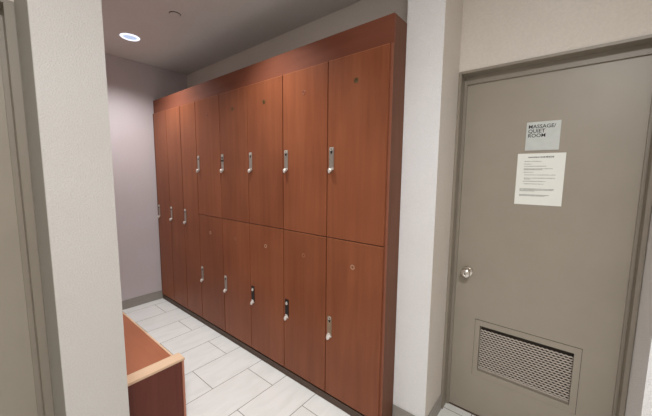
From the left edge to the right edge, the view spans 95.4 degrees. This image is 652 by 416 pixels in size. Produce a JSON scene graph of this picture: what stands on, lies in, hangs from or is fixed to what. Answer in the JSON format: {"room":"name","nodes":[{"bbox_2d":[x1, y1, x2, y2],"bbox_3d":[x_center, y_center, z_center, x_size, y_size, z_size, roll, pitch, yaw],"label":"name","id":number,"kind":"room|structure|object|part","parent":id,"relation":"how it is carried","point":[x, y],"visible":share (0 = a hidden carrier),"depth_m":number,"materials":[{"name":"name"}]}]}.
{"room":"changing room","nodes":[
{"label":"changing room","id":0,"kind":"room"},
{"bbox_2d":[14,0,129,415],"bbox_3d":[-1.777,-0.064,1.790,2.420,2.700,0.187,6,8,39],"label":"wall","id":1,"kind":"structure","parent":0,"point":[67,36],"depth_m":1.02,"materials":[{"name":"beige paint"}]},
{"bbox_2d":[0,60,37,415],"bbox_3d":[-1.422,0.358,0.873,0.115,2.052,0.786,6,8,39],"label":"door","id":2,"kind":"structure","parent":1,"relation":"in","point":[17,385],"depth_m":1.15,"materials":[{"name":"beige paint"}]},
{"bbox_2d":[0,0,54,415],"bbox_3d":[-1.440,0.344,0.885,0.180,2.094,0.845,6,8,39],"label":"trim","id":3,"kind":"structure","parent":1,"relation":"attached to","point":[9,49],"depth_m":1.12,"materials":[{"name":"beige paint"}]},
{"bbox_2d":[105,53,186,300],"bbox_3d":[-2.085,-0.246,3.410,0.120,2.700,1.947,6,8,39],"label":"wall","id":4,"kind":"structure","parent":0,"point":[133,87],"depth_m":3.29,"materials":[{"name":"grey paint"}]},
{"bbox_2d":[122,290,162,309],"bbox_3d":[-2.319,1.085,3.180,0.010,0.100,1.087,6,8,39],"label":"baseboard","id":5,"kind":"structure","parent":4,"relation":"attached to","point":[143,299],"depth_m":3.41,"materials":[{"name":"grey rubber"}]},
{"bbox_2d":[101,0,361,74],"bbox_3d":[-0.570,-1.366,0.932,5.405,0.100,3.670,6,8,39],"label":"ceiling","id":6,"kind":"structure","parent":0,"point":[206,33],"depth_m":2.41,"materials":[{"name":"paint"}]},
{"bbox_2d":[120,33,139,40],"bbox_3d":[-1.736,-1.511,2.629,0.152,0.007,0.152,6,8,39],"label":"recessed light","id":7,"kind":"object","parent":6,"relation":"in","point":[127,36],"visible":1,"depth_m":2.62,"materials":[{"name":"white"}]},
{"bbox_2d":[169,11,180,17],"bbox_3d":[-1.141,-1.462,2.242,0.084,0.008,0.084,6,8,39],"label":"sprinkler cover","id":8,"kind":"object","parent":6,"relation":"attached to","point":[172,13],"visible":1,"depth_m":2.23,"materials":[{"name":"metal"}]},
{"bbox_2d":[122,298,474,415],"bbox_3d":[-0.598,1.417,1.240,5.405,0.100,3.670,6,8,39],"label":"floor","id":9,"kind":"structure","parent":0,"point":[222,378],"depth_m":2.21,"materials":[{"name":"white tile"}]},
{"bbox_2d":[123,312,185,415],"bbox_3d":[-1.478,1.043,2.034,1.416,0.449,0.368,6,8,39],"label":"bench","id":10,"kind":"object","parent":9,"relation":"on","point":[155,376],"visible":0.48,"depth_m":1.66,"materials":[{"name":"laminate"}]},
{"bbox_3d":[-1.521,0.832,2.020,1.335,0.021,0.326,6,8,39],"label":"seat","id":11,"kind":"part","parent":10,"relation":"part of","materials":[{"name":"laminate"}]},
{"bbox_3d":[-0.950,1.104,1.595,0.022,0.434,0.352,6,8,39],"label":"panel","id":12,"kind":"part","parent":10,"relation":"part of","materials":[{"name":"laminate"}]},
{"bbox_3d":[-0.852,1.088,1.749,0.075,0.434,0.012,6,8,39],"label":"corner post","id":13,"kind":"part","parent":10,"relation":"part of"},
{"bbox_2d":[153,116,163,294],"bbox_3d":[-1.953,-0.010,3.473,0.040,2.120,0.020,6,8,39],"label":"strip","id":14,"kind":"object","parent":9,"relation":"on","point":[153,116],"visible":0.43,"depth_m":3.46,"materials":[{"name":"brown wood"}]},
{"bbox_2d":[153,110,174,300],"bbox_3d":[-1.702,-0.010,3.496,0.313,2.120,0.444,6,8,39],"label":"locker","id":15,"kind":"object","parent":9,"relation":"on","point":[160,131],"visible":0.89,"depth_m":3.33,"materials":[{"name":"brown wood"}]},
{"bbox_2d":[166,106,187,308],"bbox_3d":[-1.459,0.014,3.299,0.314,2.120,0.444,6,8,39],"label":"locker","id":16,"kind":"object","parent":9,"relation":"on","point":[173,114],"visible":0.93,"depth_m":3.14,"materials":[{"name":"brown wood"}]},
{"bbox_2d":[179,102,202,317],"bbox_3d":[-1.218,0.038,3.104,0.305,2.120,0.444,6,8,39],"label":"locker","id":17,"kind":"object","parent":9,"relation":"on","point":[187,111],"visible":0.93,"depth_m":2.94,"materials":[{"name":"brown wood"}]},
{"bbox_2d":[195,94,225,330],"bbox_3d":[-0.943,0.065,2.881,0.403,2.120,0.444,6,8,39],"label":"locker","id":18,"kind":"object","parent":9,"relation":"on","point":[207,109],"visible":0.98,"depth_m":2.71,"materials":[{"name":"brown wood"}]},
{"bbox_3d":[-1.057,-0.448,2.678,0.398,1.047,0.019,6,8,39],"label":"door","id":19,"kind":"part","parent":18,"relation":"part of","materials":[{"name":"brown wood"}]},
{"bbox_3d":[-1.067,0.596,2.793,0.398,1.043,0.019,6,8,39],"label":"door","id":20,"kind":"part","parent":18,"relation":"part of","materials":[{"name":"brown wood"}]},
{"bbox_2d":[219,86,251,346],"bbox_3d":[-0.636,0.096,2.631,0.389,2.120,0.444,6,8,39],"label":"locker","id":21,"kind":"object","parent":9,"relation":"on","point":[233,112],"visible":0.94,"depth_m":2.46,"materials":[{"name":"brown wood"}]},
{"bbox_3d":[-0.882,-0.390,2.525,0.036,0.132,0.004,6,8,39],"label":"lock plate","id":22,"kind":"part","parent":21,"relation":"part of","materials":[{"name":"metal"}]},
{"bbox_3d":[-0.749,-0.418,2.429,0.384,1.047,0.019,6,8,39],"label":"door","id":23,"kind":"part","parent":21,"relation":"part of","materials":[{"name":"brown wood"}]},
{"bbox_3d":[-0.760,0.627,2.544,0.384,1.043,0.019,6,8,39],"label":"door","id":24,"kind":"part","parent":21,"relation":"part of","materials":[{"name":"brown wood"}]},
{"bbox_2d":[163,295,363,415],"bbox_3d":[-0.829,1.182,2.664,2.958,0.048,0.009,6,8,39],"label":"plinth","id":25,"kind":"object","parent":9,"relation":"on","point":[308,385],"visible":0.95,"depth_m":2.30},
{"bbox_2d":[247,75,284,366],"bbox_3d":[-0.332,0.126,2.384,0.395,2.120,0.444,6,8,39],"label":"locker","id":26,"kind":"object","parent":9,"relation":"on","point":[264,98],"visible":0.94,"depth_m":2.22,"materials":[{"name":"brown wood"}]},
{"bbox_3d":[-0.580,-0.360,2.280,0.036,0.132,0.004,6,8,39],"label":"lock plate","id":27,"kind":"part","parent":26,"relation":"part of","materials":[{"name":"metal"}]},
{"bbox_3d":[-0.590,0.695,2.397,0.036,0.132,0.004,6,8,39],"label":"lock plate","id":28,"kind":"part","parent":26,"relation":"part of","materials":[{"name":"black metal"}]},
{"bbox_3d":[-0.445,-0.388,2.182,0.390,1.047,0.019,6,8,39],"label":"door","id":29,"kind":"part","parent":26,"relation":"part of","materials":[{"name":"brown wood"}]},
{"bbox_3d":[-0.455,0.657,2.297,0.390,1.043,0.019,6,8,39],"label":"door","id":30,"kind":"part","parent":26,"relation":"part of","materials":[{"name":"brown wood"}]},
{"bbox_2d":[283,62,328,390],"bbox_3d":[-0.025,0.157,2.136,0.394,2.120,0.444,6,8,39],"label":"locker","id":31,"kind":"object","parent":9,"relation":"on","point":[305,91],"visible":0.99,"depth_m":1.97,"materials":[{"name":"brown wood"}]},
{"bbox_3d":[-0.273,-0.330,2.031,0.036,0.132,0.004,6,8,39],"label":"lock plate","id":32,"kind":"part","parent":31,"relation":"part of","materials":[{"name":"metal"}]},
{"bbox_3d":[-0.283,0.725,2.148,0.036,0.132,0.004,6,8,39],"label":"lock plate","id":33,"kind":"part","parent":31,"relation":"part of","materials":[{"name":"black metal"}]},
{"bbox_3d":[-0.149,0.688,2.049,0.389,1.043,0.019,6,8,39],"label":"door","id":34,"kind":"part","parent":31,"relation":"part of","materials":[{"name":"brown wood"}]},
{"bbox_3d":[-0.139,-0.357,1.933,0.389,1.047,0.019,6,8,39],"label":"door","id":35,"kind":"part","parent":31,"relation":"part of","materials":[{"name":"brown wood"}]},
{"bbox_2d":[325,43,390,415],"bbox_3d":[0.282,0.187,1.887,0.397,2.120,0.444,6,8,39],"label":"locker","id":36,"kind":"object","parent":9,"relation":"on","point":[359,83],"visible":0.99,"depth_m":1.71,"materials":[{"name":"brown wood"}]},
{"bbox_2d":[153,12,406,113],"bbox_3d":[-0.676,-1.039,2.577,2.965,0.142,0.402,6,8,39],"label":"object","id":37,"kind":"structure","parent":36,"relation":"on","point":[390,28],"depth_m":1.88,"materials":[{"name":"brown wood"}]},
{"bbox_3d":[0.022,0.755,1.900,0.036,0.132,0.004,6,8,39],"label":"lock plate","id":38,"kind":"part","parent":36,"relation":"part of","materials":[{"name":"metal"}]},
{"bbox_3d":[0.033,-0.299,1.783,0.036,0.132,0.004,6,8,39],"label":"lock plate","id":39,"kind":"part","parent":36,"relation":"part of","materials":[{"name":"metal"}]},
{"bbox_3d":[0.159,0.718,1.799,0.395,1.043,0.019,6,8,39],"label":"door","id":40,"kind":"part","parent":36,"relation":"part of","materials":[{"name":"brown wood"}]},
{"bbox_3d":[0.169,-0.326,1.683,0.395,1.047,0.019,6,8,39],"label":"door","id":41,"kind":"part","parent":36,"relation":"part of","materials":[{"name":"brown wood"}]},
{"bbox_2d":[379,42,405,415],"bbox_3d":[0.454,0.224,1.779,0.017,2.171,0.400,6,8,39],"label":"end panel","id":42,"kind":"object","parent":9,"relation":"on","point":[398,55],"visible":0.57,"depth_m":1.65,"materials":[{"name":"brown wood"}]},
{"bbox_2d":[393,0,445,415],"bbox_3d":[0.665,-0.045,1.832,0.199,2.700,0.511,6,8,39],"label":"wall pier","id":43,"kind":"object","parent":9,"relation":"on","point":[425,18],"visible":0.71,"depth_m":1.63,"materials":[{"name":"white paint"}]},
{"bbox_2d":[392,404,413,415],"bbox_3d":[0.488,1.268,1.773,0.197,0.100,0.010,6,8,39],"label":"baseboard","id":44,"kind":"object","parent":43,"relation":"attached to","point":[396,411],"visible":1,"depth_m":1.80,"materials":[{"name":"grey rubber"}]},
{"bbox_2d":[187,0,651,87],"bbox_3d":[-0.095,-0.137,2.598,3.997,2.700,0.218,6,8,39],"label":"wall","id":45,"kind":"structure","parent":0,"point":[493,32],"depth_m":1.55,"materials":[{"name":"paint"}]},
{"bbox_2d":[449,402,478,415],"bbox_3d":[1.128,1.324,1.757,0.758,0.005,0.056,6,8,39],"label":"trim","id":46,"kind":"structure","parent":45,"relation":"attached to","point":[449,402],"depth_m":1.92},
{"bbox_2d":[441,34,651,415],"bbox_3d":[1.128,0.287,1.631,0.820,2.094,0.186,6,8,39],"label":"trim","id":47,"kind":"structure","parent":45,"relation":"attached to","point":[641,45],"depth_m":1.43,"materials":[{"name":"beige paint"}]},
{"bbox_2d":[449,54,651,415],"bbox_3d":[1.116,0.307,1.617,0.772,2.040,0.116,6,8,39],"label":"door","id":48,"kind":"structure","parent":45,"relation":"in","point":[541,293],"depth_m":1.58,"materials":[{"name":"beige paint"}]},
{"bbox_3d":[0.855,0.394,1.812,0.066,0.066,0.072,6,8,39],"label":"knob","id":49,"kind":"part","parent":48,"relation":"part of","materials":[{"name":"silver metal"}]},
{"bbox_2d":[472,319,582,414],"bbox_3d":[1.128,0.882,1.709,0.503,0.365,0.046,6,8,39],"label":"vent","id":50,"kind":"object","parent":48,"relation":"attached to","point":[547,371],"depth_m":1.69,"materials":[{"name":"metal"}]},
{"bbox_2d":[514,152,565,205],"bbox_3d":[1.130,-0.152,1.575,0.206,0.274,0.001,6,8,39],"label":"paper notice","id":51,"kind":"object","parent":48,"relation":"attached to","point":[539,176],"visible":1,"depth_m":1.57,"materials":[{"name":"white paper"}]},
{"bbox_2d":[519,188,552,196],"bbox_3d":[1.124,-0.083,1.587,0.150,0.041,0.001,6,8,39],"label":"print","id":52,"kind":"object","parent":51,"relation":"attached to","point":[523,192],"depth_m":1.59},
{"bbox_2d":[524,161,554,183],"bbox_3d":[1.129,-0.187,1.571,0.138,0.124,0.001,6,8,39],"label":"print","id":53,"kind":"object","parent":51,"relation":"on","point":[535,172],"depth_m":1.57},
{"bbox_2d":[525,120,561,150],"bbox_3d":[1.131,-0.377,1.549,0.145,0.148,0.004,6,8,39],"label":"door sign","id":54,"kind":"object","parent":48,"relation":"attached to","point":[543,135],"visible":1,"depth_m":1.55,"materials":[{"name":"white paper"}]},
{"bbox_2d":[425,0,462,415],"bbox_3d":[0.669,-0.028,1.680,0.001,2.700,0.278,6,8,39],"label":"wall","id":55,"kind":"structure","parent":0,"point":[454,8],"depth_m":1.67,"materials":[{"name":"paint"}]},
{"bbox_2d":[428,395,441,415],"bbox_3d":[0.654,1.265,1.813,0.010,0.100,0.282,6,8,39],"label":"baseboard","id":56,"kind":"structure","parent":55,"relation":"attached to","point":[436,408],"depth_m":1.85,"materials":[{"name":"grey rubber"}]},
{"bbox_2d":[624,209,651,415],"bbox_3d":[1.831,0.071,0.886,1.168,2.700,0.511,6,8,39],"label":"wall","id":57,"kind":"structure","parent":0,"point":[639,394],"depth_m":1.22,"materials":[{"name":"white paint"}]}
]}

